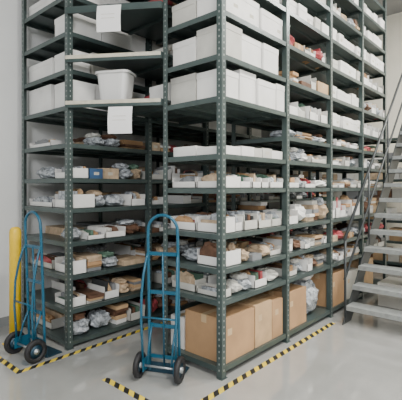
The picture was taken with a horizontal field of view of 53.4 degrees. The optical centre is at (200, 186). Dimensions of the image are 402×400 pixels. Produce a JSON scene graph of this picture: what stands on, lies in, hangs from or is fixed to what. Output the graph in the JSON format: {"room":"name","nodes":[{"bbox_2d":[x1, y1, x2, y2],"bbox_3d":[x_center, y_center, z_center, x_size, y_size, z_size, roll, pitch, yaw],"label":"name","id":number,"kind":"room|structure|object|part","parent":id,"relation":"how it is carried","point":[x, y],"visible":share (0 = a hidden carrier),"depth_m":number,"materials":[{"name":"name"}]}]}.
{"room":"warehouse","nodes":[
{"label":"warehouse","id":0,"kind":"room"},
{"bbox_2d":[0,0,302,317],"bbox_3d":[-1.779,-1.150,5.084,0.200,5.400,14.200,0,0,42],"label":"wall","id":1,"kind":"structure","parent":0,"point":[10,10],"depth_m":4.69,"materials":[{"name":"white paint"}]},
{"bbox_2d":[0,313,21,326],"bbox_3d":[-1.767,1.500,4.939,0.012,0.100,14.000,0,0,42],"label":"baseboard","id":2,"kind":"structure","parent":1,"relation":"attached to","point":[4,321],"depth_m":4.46,"materials":[{"name":"plastic"}]},
{"bbox_2d":[0,262,401,399],"bbox_3d":[1.799,1.600,1.885,9.800,0.100,14.200,0,0,42],"label":"floor","id":3,"kind":"structure","parent":0,"point":[360,358],"depth_m":3.38,"materials":[{"name":"concrete"}]},
{"bbox_2d":[2,227,20,344],"bbox_3d":[-1.837,0.971,3.955,0.180,1.158,0.180,0,0,42],"label":"bollard","id":4,"kind":"object","parent":3,"relation":"on","point":[14,232],"visible":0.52,"depth_m":3.91,"materials":[{"name":"yellow paint"}]},
{"bbox_2d":[4,211,61,363],"bbox_3d":[-1.544,0.883,3.692,0.404,1.333,0.373,0,0,37],"label":"hand truck","id":5,"kind":"object","parent":3,"relation":"on","point":[36,349],"visible":1,"depth_m":3.66,"materials":[{"name":"blue paint"}]},
{"bbox_3d":[-1.538,0.874,3.700,0.286,1.314,0.076,0,0,37],"label":"frame","id":6,"kind":"part","parent":5,"relation":"part of","materials":[{"name":"blue paint"}]},
{"bbox_3d":[-1.479,1.503,3.779,0.340,0.086,0.156,0,0,37],"label":"toe plate","id":7,"kind":"part","parent":5,"relation":"part of","materials":[{"name":"blue metal"}]},
{"bbox_2d":[0,321,168,373],"bbox_3d":[-0.641,1.549,5.240,1.250,0.002,4.050,0,0,42],"label":"tape","id":8,"kind":"object","parent":3,"relation":"on","point":[3,361],"visible":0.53,"depth_m":3.61,"materials":[{"name":"yellow plastic"}]},
{"bbox_2d":[133,214,189,383],"bbox_3d":[-0.312,0.883,3.291,0.404,1.333,0.373,0,0,16],"label":"hand truck","id":9,"kind":"object","parent":3,"relation":"on","point":[142,362],"visible":1,"depth_m":3.26,"materials":[{"name":"blue paint"}]},
{"bbox_3d":[-0.309,0.874,3.301,0.286,1.314,0.076,0,0,16],"label":"frame","id":10,"kind":"part","parent":9,"relation":"part of","materials":[{"name":"blue paint"}]},
{"bbox_3d":[-0.282,1.503,3.395,0.340,0.086,0.156,0,0,16],"label":"toe plate","id":11,"kind":"part","parent":9,"relation":"part of","materials":[{"name":"blue metal"}]},
{"bbox_2d":[22,0,311,350],"bbox_3d":[0.368,-0.700,6.362,0.999,4.500,6.020,0,0,42],"label":"shelving rack","id":12,"kind":"object","parent":3,"relation":"on","point":[43,19],"visible":0.23,"depth_m":4.42,"materials":[{"name":"metal"}]},
{"bbox_2d":[65,1,212,125],"bbox_3d":[-0.484,-1.451,4.097,0.763,1.402,1.545,0,0,42],"label":"shelving","id":13,"kind":"object","parent":12,"relation":"attached to","point":[143,19],"visible":0.59,"depth_m":3.92,"materials":[{"name":"metal"}]},
{"bbox_2d":[96,4,120,31],"bbox_3d":[-0.850,-1.555,3.683,0.230,0.250,0.023,0,0,8],"label":"paper notice","id":14,"kind":"object","parent":13,"relation":"attached to","point":[108,16],"visible":1,"depth_m":3.68,"materials":[{"name":"white paper"}]},
{"bbox_2d":[95,69,136,99],"bbox_3d":[-0.833,-0.961,3.929,0.359,0.300,0.264,0,0,13],"label":"tub","id":15,"kind":"object","parent":13,"relation":"in","point":[113,84],"visible":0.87,"depth_m":3.83,"materials":[{"name":"white plastic"}]},
{"bbox_2d":[108,106,132,133],"bbox_3d":[-0.743,-0.615,3.668,0.230,0.250,0.023,0,0,8],"label":"paper notice","id":16,"kind":"object","parent":13,"relation":"attached to","point":[119,118],"visible":1,"depth_m":3.66,"materials":[{"name":"white paper"}]},
{"bbox_2d":[144,0,176,100],"bbox_3d":[-0.282,-1.352,4.318,0.713,1.108,0.848,0,0,42],"label":"box","id":17,"kind":"object","parent":13,"relation":"in","point":[155,91],"visible":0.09,"depth_m":3.88,"materials":[{"name":"white cardboard"}]},
{"bbox_2d":[29,0,325,334],"bbox_3d":[0.394,-0.470,6.372,0.945,3.981,5.923,0,0,42],"label":"box","id":18,"kind":"object","parent":12,"relation":"in","point":[48,97],"visible":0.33,"depth_m":4.34,"materials":[{"name":"white cardboard"}]},
{"bbox_2d":[103,322,334,399],"bbox_3d":[0.365,1.549,3.878,0.845,0.002,2.540,0,0,42],"label":"tape","id":19,"kind":"object","parent":3,"relation":"on","point":[124,389],"visible":1,"depth_m":3.23,"materials":[{"name":"yellow plastic"}]},
{"bbox_2d":[163,0,386,380],"bbox_3d":[1.283,-0.700,4.975,0.710,4.500,4.140,0,0,42],"label":"shelving rack","id":20,"kind":"object","parent":3,"relation":"on","point":[220,108],"visible":0.7,"depth_m":4.02,"materials":[{"name":"metal"}]},
{"bbox_2d":[171,310,184,348],"bbox_3d":[-0.088,1.319,3.786,0.171,0.281,0.381,0,0,42],"label":"cardboard box","id":21,"kind":"object","parent":20,"relation":"in","point":[182,313],"visible":0.19,"depth_m":3.61,"materials":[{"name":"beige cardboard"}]},
{"bbox_2d":[185,303,253,363],"bbox_3d":[0.169,1.274,3.586,0.441,0.371,0.436,0,0,42],"label":"cardboard box","id":22,"kind":"object","parent":20,"relation":"in","point":[201,319],"visible":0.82,"depth_m":3.46,"materials":[{"name":"beige cardboard"}]},
{"bbox_2d":[235,296,271,347],"bbox_3d":[0.439,1.268,3.851,0.391,0.381,0.281,0,0,42],"label":"cardboard box","id":23,"kind":"object","parent":20,"relation":"in","point":[262,307],"visible":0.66,"depth_m":3.73,"materials":[{"name":"beige cardboard"}]},
{"bbox_2d":[255,293,282,338],"bbox_3d":[0.602,1.278,4.034,0.391,0.361,0.191,0,0,42],"label":"cardboard box","id":24,"kind":"object","parent":20,"relation":"in","point":[277,302],"visible":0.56,"depth_m":3.92,"materials":[{"name":"beige cardboard"}]},
{"bbox_2d":[171,0,384,313],"bbox_3d":[1.305,-0.614,4.992,0.667,4.145,4.044,0,0,42],"label":"box","id":25,"kind":"object","parent":20,"relation":"in","point":[242,85],"visible":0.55,"depth_m":3.79,"materials":[{"name":"white cardboard"}]},
{"bbox_2d":[263,283,305,329],"bbox_3d":[0.866,1.268,4.328,0.391,0.381,0.401,0,0,42],"label":"cardboard box","id":26,"kind":"object","parent":20,"relation":"in","point":[297,292],"visible":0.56,"depth_m":4.21,"materials":[{"name":"beige cardboard"}]},
{"bbox_2d":[310,268,343,306],"bbox_3d":[1.574,1.258,5.090,0.351,0.401,0.421,0,0,42],"label":"cardboard box","id":27,"kind":"object","parent":20,"relation":"in","point":[319,279],"visible":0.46,"depth_m":4.93,"materials":[{"name":"beige cardboard"}]},
{"bbox_2d":[333,266,357,298],"bbox_3d":[1.890,1.288,5.458,0.371,0.341,0.451,0,0,42],"label":"cardboard box","id":28,"kind":"object","parent":20,"relation":"in","point":[351,276],"visible":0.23,"depth_m":5.30,"materials":[{"name":"beige"}]},
{"bbox_2d":[339,257,372,283],"bbox_3d":[2.260,1.248,5.872,0.371,0.421,0.441,0,0,42],"label":"cardboard box","id":29,"kind":"object","parent":20,"relation":"in","point":[368,278],"visible":0.05,"depth_m":5.74,"materials":[{"name":"beige cardboard"}]},
{"bbox_2d":[298,138,401,265],"bbox_3d":[3.361,0.250,8.470,2.570,2.600,0.620,0,0,42],"label":"shelving rack","id":30,"kind":"object","parent":3,"relation":"on","point":[393,140],"visible":0.02,"depth_m":7.82,"materials":[{"name":"paint"}]},
{"bbox_2d":[303,152,401,262],"bbox_3d":[3.312,0.333,8.466,2.342,2.253,0.376,0,0,42],"label":"box","id":31,"kind":"object","parent":30,"relation":"in","point":[394,192],"visible":0.21,"depth_m":8.01,"materials":[{"name":"white cardboard"}]},
{"bbox_2d":[342,73,401,324],"bbox_3d":[3.136,-0.231,5.518,0.970,3.562,3.600,0,0,42],"label":"metal staircase","id":32,"kind":"structure","parent":3,"relation":"on","point":[353,306],"depth_m":4.89,"materials":[{"name":"grey metal"}]},
{"bbox_2d":[378,276,401,309],"bbox_3d":[2.794,1.378,5.120,0.876,0.342,0.456,0,0,42],"label":"cartons","id":33,"kind":"object","parent":3,"relation":"on","point":[383,300],"visible":0.8,"depth_m":5.17},
{"bbox_2d":[319,12,401,247],"bbox_3d":[6.539,-1.150,7.036,9.600,5.400,0.200,0,0,42],"label":"wall","id":34,"kind":"structure","parent":0,"point":[394,21],"depth_m":8.93,"materials":[{"name":"beige paint"}]},
{"bbox_2d":[377,0,401,17],"bbox_3d":[1.874,-3.900,1.818,10.000,0.100,14.200,0,0,42],"label":"ceiling","id":35,"kind":"structure","parent":0,"point":[393,6],"depth_m":8.53,"materials":[{"name":"paint"}]}
]}

